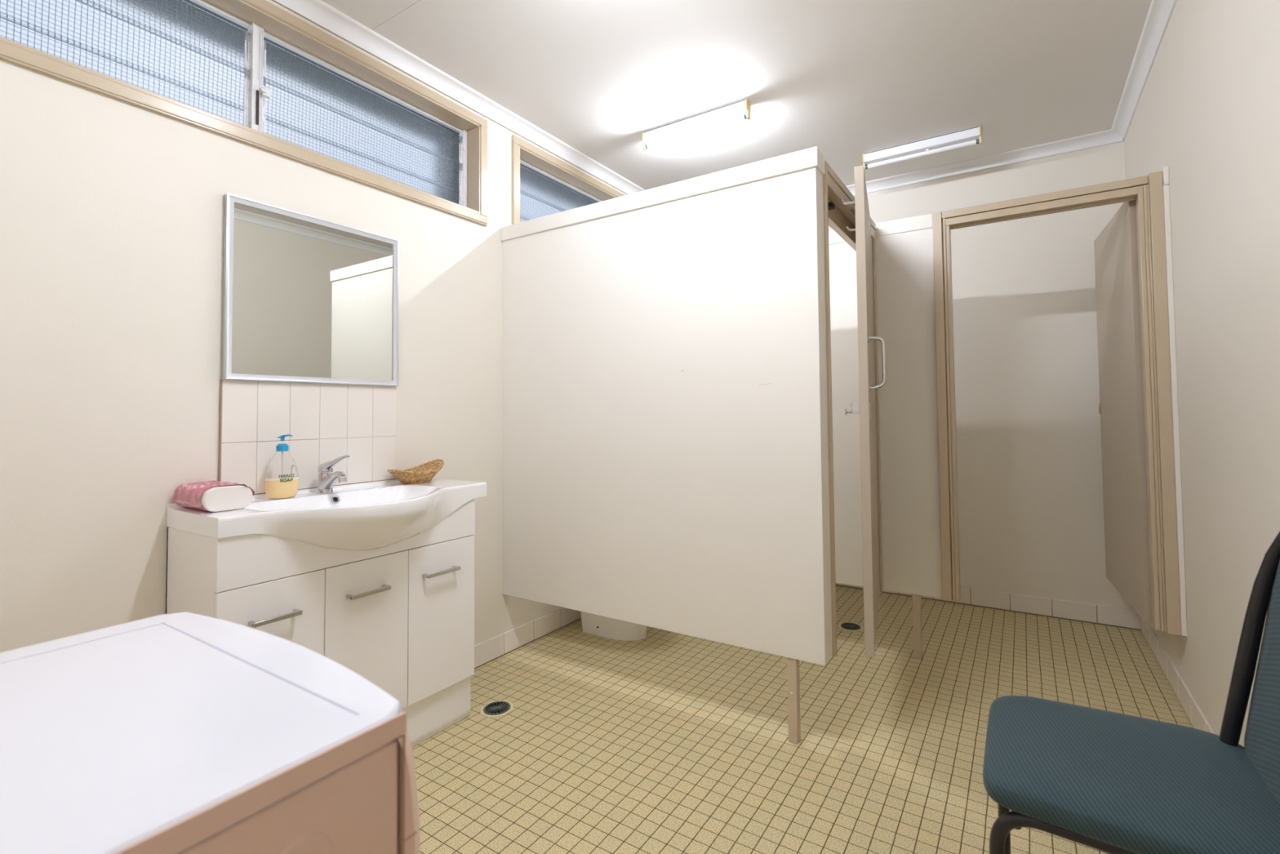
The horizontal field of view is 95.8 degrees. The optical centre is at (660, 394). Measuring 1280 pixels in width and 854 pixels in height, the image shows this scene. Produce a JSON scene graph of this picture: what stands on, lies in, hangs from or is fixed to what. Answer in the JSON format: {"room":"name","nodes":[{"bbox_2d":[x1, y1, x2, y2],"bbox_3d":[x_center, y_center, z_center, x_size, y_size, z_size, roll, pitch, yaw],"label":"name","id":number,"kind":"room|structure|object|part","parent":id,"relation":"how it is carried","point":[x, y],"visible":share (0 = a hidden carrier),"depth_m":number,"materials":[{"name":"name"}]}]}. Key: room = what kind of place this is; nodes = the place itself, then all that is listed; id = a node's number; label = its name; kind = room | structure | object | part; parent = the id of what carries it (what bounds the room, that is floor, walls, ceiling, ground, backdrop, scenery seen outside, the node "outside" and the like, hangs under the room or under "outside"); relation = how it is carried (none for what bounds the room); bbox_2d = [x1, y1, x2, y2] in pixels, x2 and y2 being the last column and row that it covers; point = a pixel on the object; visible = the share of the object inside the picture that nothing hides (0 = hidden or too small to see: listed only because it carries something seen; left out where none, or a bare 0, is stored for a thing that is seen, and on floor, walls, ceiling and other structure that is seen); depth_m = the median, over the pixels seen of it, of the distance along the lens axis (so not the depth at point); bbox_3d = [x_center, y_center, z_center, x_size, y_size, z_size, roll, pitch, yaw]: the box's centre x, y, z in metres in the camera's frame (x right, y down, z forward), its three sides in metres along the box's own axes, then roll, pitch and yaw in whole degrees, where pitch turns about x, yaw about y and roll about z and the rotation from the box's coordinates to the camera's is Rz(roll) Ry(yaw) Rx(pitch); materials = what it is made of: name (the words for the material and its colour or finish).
{"room":"public restroom","nodes":[
{"label":"public restroom","id":0,"kind":"room"},
{"bbox_2d":[0,0,626,653],"bbox_3d":[-0.947,-0.122,2.652,0.110,2.745,4.529,-2,-2,32],"label":"wall","id":1,"kind":"structure","parent":0,"point":[112,210],"depth_m":1.66,"materials":[{"name":"beige paint"}]},
{"bbox_2d":[0,0,487,226],"bbox_3d":[-1.389,-1.080,1.978,0.126,0.510,1.923,-2,-2,32],"label":"window","id":2,"kind":"structure","parent":1,"relation":"in","point":[177,60],"depth_m":2.01,"materials":[{"name":"clear glass"}]},
{"bbox_3d":[-1.664,-0.942,1.619,0.006,0.112,0.890,4,1,32],"label":"louvre blade","id":3,"kind":"part","parent":2,"relation":"part of","materials":[{"name":"clear glass"}]},
{"bbox_3d":[-1.664,-1.059,1.622,0.006,0.146,0.890,4,1,32],"label":"louvre blade","id":4,"kind":"part","parent":2,"relation":"part of","materials":[{"name":"clear glass"}]},
{"bbox_3d":[-1.665,-1.191,1.627,0.006,0.142,0.890,4,1,32],"label":"louvre blade","id":5,"kind":"part","parent":2,"relation":"part of","materials":[{"name":"clear glass"}]},
{"bbox_3d":[-1.379,-1.052,2.011,0.021,0.028,0.032,-2,-2,32],"label":"louvre lever","id":6,"kind":"part","parent":2,"relation":"part of","materials":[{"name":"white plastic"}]},
{"bbox_3d":[-1.426,-1.081,2.002,0.034,0.408,1.827,-2,-2,32],"label":"frame","id":7,"kind":"part","parent":2,"relation":"part of","materials":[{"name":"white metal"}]},
{"bbox_3d":[-1.181,-0.920,2.390,0.006,0.112,0.859,4,1,32],"label":"louvre blade","id":8,"kind":"part","parent":2,"relation":"part of","materials":[{"name":"clear glass"}]},
{"bbox_3d":[-1.181,-1.037,2.393,0.006,0.146,0.859,4,1,32],"label":"louvre blade","id":9,"kind":"part","parent":2,"relation":"part of","materials":[{"name":"clear glass"}]},
{"bbox_3d":[-1.182,-1.169,2.398,0.006,0.142,0.859,4,1,32],"label":"louvre blade","id":10,"kind":"part","parent":2,"relation":"part of","materials":[{"name":"clear glass"}]},
{"bbox_2d":[217,379,396,494],"bbox_3d":[-1.230,0.147,2.074,0.008,0.374,0.604,-2,-2,32],"label":"tile backsplash","id":11,"kind":"structure","parent":1,"relation":"attached to","point":[326,422],"depth_m":2.04,"materials":[{"name":"beige tile"}]},
{"bbox_2d":[221,193,399,386],"bbox_3d":[-1.228,-0.336,2.089,0.020,0.595,0.599,-2,-2,32],"label":"wall mirror","id":12,"kind":"object","parent":1,"relation":"attached to","point":[307,299],"visible":1,"depth_m":2.04,"materials":[{"name":"silver metal"}]},
{"bbox_2d":[271,0,644,195],"bbox_3d":[-0.888,-1.367,2.650,0.058,0.058,4.329,-2,-2,32],"label":"trim","id":13,"kind":"structure","parent":1,"relation":"attached to","point":[319,12],"depth_m":2.53,"materials":[{"name":"white paint"}]},
{"bbox_2d":[474,607,580,667],"bbox_3d":[-0.884,1.194,2.574,0.008,0.097,4.314,-2,-2,32],"label":"baseboard","id":14,"kind":"structure","parent":1,"relation":"attached to","point":[485,651],"depth_m":2.88,"materials":[{"name":"white tile"}]},
{"bbox_2d":[511,134,625,224],"bbox_3d":[-0.308,-1.031,3.704,0.126,0.510,1.814,-2,-2,32],"label":"window","id":15,"kind":"structure","parent":1,"relation":"in","point":[535,196],"depth_m":3.21,"materials":[{"name":"beige paint"}]},
{"bbox_3d":[-0.574,-0.893,3.360,0.006,0.112,0.817,4,1,32],"label":"louvre blade","id":16,"kind":"part","parent":15,"relation":"part of","materials":[{"name":"clear glass"}]},
{"bbox_3d":[-0.574,-1.010,3.363,0.006,0.146,0.817,4,1,32],"label":"louvre blade","id":17,"kind":"part","parent":15,"relation":"part of","materials":[{"name":"clear glass"}]},
{"bbox_3d":[-0.576,-1.141,3.368,0.006,0.142,0.817,4,1,32],"label":"louvre blade","id":18,"kind":"part","parent":15,"relation":"part of","materials":[{"name":"clear glass"}]},
{"bbox_3d":[-0.345,-1.032,3.727,0.034,0.408,1.718,-2,-2,32],"label":"frame","id":19,"kind":"part","parent":15,"relation":"part of","materials":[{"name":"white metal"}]},
{"bbox_2d":[182,0,599,202],"bbox_3d":[-1.087,-0.117,2.740,0.218,2.745,4.529,-2,-2,32],"label":"window frame","id":20,"kind":"structure","parent":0,"point":[186,1],"depth_m":2.34,"materials":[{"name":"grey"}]},
{"bbox_2d":[321,0,1151,190],"bbox_3d":[0.209,-1.480,1.966,2.649,0.100,4.329,-2,-2,32],"label":"ceiling","id":21,"kind":"structure","parent":0,"point":[849,80],"depth_m":2.50,"materials":[{"name":"white paint"}]},
{"bbox_2d":[641,98,751,151],"bbox_3d":[0.168,-1.353,2.924,0.604,0.086,0.052,-2,-2,32],"label":"light","id":22,"kind":"object","parent":21,"relation":"attached to","point":[741,110],"visible":1,"depth_m":2.89,"materials":[{"name":"white plastic"}]},
{"bbox_2d":[862,125,982,170],"bbox_3d":[1.437,-1.356,3.207,0.604,0.086,0.052,-2,-2,32],"label":"light","id":23,"kind":"object","parent":21,"relation":"attached to","point":[972,136],"visible":0.98,"depth_m":3.18,"materials":[{"name":"white plastic"}]},
{"bbox_2d":[412,585,1194,853],"bbox_3d":[0.139,1.256,1.933,3.079,0.080,4.529,-2,-2,32],"label":"floor","id":24,"kind":"structure","parent":0,"point":[664,741],"depth_m":2.05,"materials":[{"name":"beige tile"}]},
{"bbox_2d":[0,612,419,853],"bbox_3d":[-0.643,0.750,0.519,0.595,0.850,0.678,-2,-2,32],"label":"washing machine","id":25,"kind":"object","parent":24,"relation":"on","point":[181,732],"visible":1,"depth_m":0.55,"materials":[{"name":"white metal"},{"name":"pinkish-brown painted metal"}]},
{"bbox_2d":[165,498,475,747],"bbox_3d":[-1.071,0.812,1.950,0.371,0.833,0.846,-2,-2,32],"label":"vanity cabinet","id":26,"kind":"object","parent":24,"relation":"on","point":[399,615],"visible":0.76,"depth_m":1.87,"materials":[{"name":"white laminate"}]},
{"bbox_3d":[-1.101,0.794,1.635,0.018,0.531,0.278,-2,-2,32],"label":"door","id":27,"kind":"part","parent":26,"relation":"part of","materials":[{"name":"white plastic"}]},
{"bbox_3d":[-1.082,0.628,1.624,0.034,0.012,0.124,-2,-2,32],"label":"handle","id":28,"kind":"part","parent":26,"relation":"part of","materials":[{"name":"silver metal"}]},
{"bbox_2d":[166,477,486,550],"bbox_3d":[-1.005,0.418,1.950,0.503,0.182,0.900,-2,-2,32],"label":"washbasin","id":29,"kind":"object","parent":26,"relation":"in","point":[371,515],"visible":0.9,"depth_m":1.78,"materials":[{"name":"white ceramic"}]},
{"bbox_2d":[173,480,254,511],"bbox_3d":[-1.317,0.297,1.701,0.216,0.074,0.125,-2,-2,32],"label":"pack","id":30,"kind":"object","parent":29,"relation":"on","point":[213,495],"visible":1,"depth_m":1.65,"materials":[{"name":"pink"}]},
{"bbox_2d":[264,434,298,498],"bbox_3d":[-1.246,0.236,1.900,0.094,0.208,0.059,1,-2,-33],"label":"soap dispenser","id":31,"kind":"object","parent":29,"relation":"on","point":[282,477],"visible":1,"depth_m":1.88,"materials":[{"name":"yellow plastic"}]},
{"bbox_2d":[317,454,349,493],"bbox_3d":[-1.128,0.275,1.996,0.172,0.136,0.049,-2,-2,32],"label":"mixer tap","id":32,"kind":"object","parent":29,"relation":"on","point":[326,480],"visible":1,"depth_m":2.00,"materials":[{"name":"silver metal"}]},
{"bbox_3d":[-1.129,0.301,1.996,0.131,0.074,0.048,-2,-2,32],"label":"spout","id":33,"kind":"part","parent":32,"relation":"part of","materials":[{"name":"silver metal"}]},
{"bbox_3d":[-1.128,0.241,1.997,0.172,0.067,0.048,-2,-2,32],"label":"lever","id":34,"kind":"part","parent":32,"relation":"part of","materials":[{"name":"silver metal"}]},
{"bbox_2d":[386,458,444,484],"bbox_3d":[-0.979,0.311,2.314,0.163,0.084,0.249,-2,-2,32],"label":"wicker basket","id":35,"kind":"object","parent":29,"relation":"on","point":[415,476],"visible":1,"depth_m":2.27,"materials":[{"name":"wicker"}]},
{"bbox_3d":[-0.954,0.462,1.887,0.018,0.141,0.846,-2,-2,32],"label":"fascia panel","id":36,"kind":"part","parent":26,"relation":"part of","materials":[{"name":"white plastic"}]},
{"bbox_3d":[-0.952,0.801,1.873,0.018,0.531,0.279,-2,-2,32],"label":"door","id":37,"kind":"part","parent":26,"relation":"part of","materials":[{"name":"white plastic"}]},
{"bbox_3d":[-0.937,0.635,1.855,0.034,0.012,0.130,-2,-2,32],"label":"handle","id":38,"kind":"part","parent":26,"relation":"part of","materials":[{"name":"silver metal"}]},
{"bbox_3d":[-0.801,0.808,2.113,0.018,0.531,0.283,-2,-2,32],"label":"door","id":39,"kind":"part","parent":26,"relation":"part of","materials":[{"name":"white plastic"}]},
{"bbox_3d":[-0.791,0.641,2.089,0.034,0.012,0.137,-2,-2,32],"label":"handle","id":40,"kind":"part","parent":26,"relation":"part of","materials":[{"name":"silver metal"}]},
{"bbox_2d":[480,700,513,717],"bbox_3d":[-0.644,1.232,2.268,0.122,0.007,0.122,-2,-2,32],"label":"floor drain","id":41,"kind":"object","parent":24,"relation":"on","point":[500,708],"visible":1,"depth_m":2.26,"materials":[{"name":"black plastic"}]},
{"bbox_2d":[580,611,648,640],"bbox_3d":[-0.196,0.843,3.058,0.660,0.830,0.400,-2,-2,32],"label":"toilet","id":42,"kind":"object","parent":24,"relation":"on","point":[593,624],"visible":0.14,"depth_m":2.97,"materials":[{"name":"white ceramic"}]},
{"bbox_2d":[501,146,832,743],"bbox_3d":[-0.086,0.196,2.428,1.568,2.077,0.097,-2,-2,32],"label":"wall","id":43,"kind":"structure","parent":24,"relation":"on","point":[664,402],"depth_m":2.28,"materials":[{"name":"white laminate"}]},
{"bbox_3d":[0.469,1.070,2.034,0.034,0.292,0.034,-2,-2,32],"label":"support post","id":44,"kind":"part","parent":43,"relation":"part of","materials":[{"name":"beige paint"}]},
{"bbox_2d":[822,160,886,657],"bbox_3d":[0.876,0.047,2.403,0.234,1.770,0.874,-2,-2,32],"label":"door","id":45,"kind":"structure","parent":43,"relation":"in","point":[847,215],"depth_m":2.08,"materials":[{"name":"beige paint"}]},
{"bbox_3d":[0.871,0.059,2.419,0.032,1.748,0.781,-1,-2,22],"label":"door","id":46,"kind":"part","parent":45,"relation":"part of","materials":[{"name":"beige paint"}]},
{"bbox_3d":[0.785,-0.115,2.103,0.060,0.215,0.032,-2,-2,32],"label":"pull handle","id":47,"kind":"part","parent":45,"relation":"part of","materials":[{"name":"silver metal"}]},
{"bbox_2d":[838,622,863,631],"bbox_3d":[1.018,1.244,3.097,0.122,0.007,0.122,-2,-2,32],"label":"floor drain","id":48,"kind":"object","parent":24,"relation":"on","point":[849,626],"visible":1,"depth_m":3.09,"materials":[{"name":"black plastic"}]},
{"bbox_2d":[828,213,942,658],"bbox_3d":[0.523,0.216,3.166,1.817,2.077,0.051,-2,-2,32],"label":"wall","id":49,"kind":"structure","parent":24,"relation":"on","point":[904,261],"depth_m":2.76,"materials":[{"name":"white laminate"}]},
{"bbox_3d":[1.205,1.085,2.713,0.036,0.296,0.034,-2,-2,32],"label":"support post","id":50,"kind":"part","parent":49,"relation":"part of","materials":[{"name":"beige metal"}]},
{"bbox_2d":[982,531,1279,853],"bbox_3d":[0.935,0.681,1.078,0.579,0.992,0.513,-2,-2,32],"label":"chair","id":51,"kind":"object","parent":24,"relation":"on","point":[1109,782],"visible":1,"depth_m":1.08,"materials":[{"name":"blue fabric"}]},
{"bbox_3d":[0.991,0.972,1.278,0.428,0.418,0.025,-2,-2,32],"label":"leg","id":52,"kind":"part","parent":51,"relation":"part of","materials":[{"name":"black metal"}]},
{"bbox_3d":[0.795,0.963,0.964,0.428,0.418,0.025,-2,-2,32],"label":"leg","id":53,"kind":"part","parent":51,"relation":"part of","materials":[{"name":"black metal"}]},
{"bbox_3d":[0.903,0.743,1.131,0.468,0.077,0.458,-2,-2,32],"label":"seat","id":54,"kind":"part","parent":51,"relation":"part of","materials":[{"name":"blue fabric"}]},
{"bbox_3d":[1.078,0.479,0.972,0.156,0.598,0.476,-2,-2,32],"label":"frame","id":55,"kind":"part","parent":51,"relation":"part of","materials":[{"name":"black metal"}]},
{"bbox_3d":[1.102,0.469,0.963,0.123,0.523,0.442,-2,-2,32],"label":"backrest","id":56,"kind":"part","parent":51,"relation":"part of","materials":[{"name":"blue fabric"}]},
{"bbox_2d":[828,141,1133,609],"bbox_3d":[1.397,-0.105,3.797,2.649,2.745,0.100,-2,-2,32],"label":"wall","id":57,"kind":"structure","parent":0,"point":[1031,522],"depth_m":3.30,"materials":[{"name":"beige paint"}]},
{"bbox_2d":[474,582,1141,668],"bbox_3d":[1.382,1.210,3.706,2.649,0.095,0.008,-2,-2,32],"label":"baseboard","id":58,"kind":"structure","parent":57,"relation":"attached to","point":[1107,615],"depth_m":3.21,"materials":[{"name":"white tile"}]},
{"bbox_2d":[846,128,1122,195],"bbox_3d":[1.343,-1.350,3.773,2.649,0.058,0.058,-2,-2,32],"label":"trim","id":59,"kind":"structure","parent":57,"relation":"attached to","point":[1108,136],"depth_m":3.39,"materials":[{"name":"white paint"}]},
{"bbox_2d":[932,170,1181,635],"bbox_3d":[1.812,0.044,2.752,0.812,1.770,0.815,-2,-2,32],"label":"door","id":60,"kind":"structure","parent":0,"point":[1135,403],"depth_m":2.43,"materials":[{"name":"beige paint"}]},
{"bbox_3d":[2.237,0.073,2.943,0.007,0.057,0.031,-2,-2,28],"label":"latch plate","id":61,"kind":"part","parent":60,"relation":"part of","materials":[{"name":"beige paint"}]},
{"bbox_3d":[2.100,0.058,2.637,0.034,1.720,0.705,-2,-2,28],"label":"door","id":62,"kind":"part","parent":60,"relation":"part of","materials":[{"name":"beige paint"}]},
{"bbox_2d":[1124,0,1279,746],"bbox_3d":[1.380,-0.195,1.197,0.117,2.745,4.529,-2,-2,32],"label":"wall","id":63,"kind":"structure","parent":0,"point":[1207,110],"depth_m":1.72,"materials":[{"name":"beige paint"}]},
{"bbox_2d":[1111,0,1177,141],"bbox_3d":[1.308,-1.436,1.277,0.058,0.058,4.329,-2,-2,32],"label":"trim","id":64,"kind":"structure","parent":63,"relation":"attached to","point":[1160,11],"depth_m":2.44,"materials":[{"name":"white paint"}]},
{"bbox_2d":[1140,617,1214,733],"bbox_3d":[1.353,1.123,1.172,0.008,0.097,4.321,-2,-2,32],"label":"baseboard","id":65,"kind":"structure","parent":63,"relation":"attached to","point":[1189,704],"depth_m":2.30,"materials":[{"name":"white tile"}]}
]}

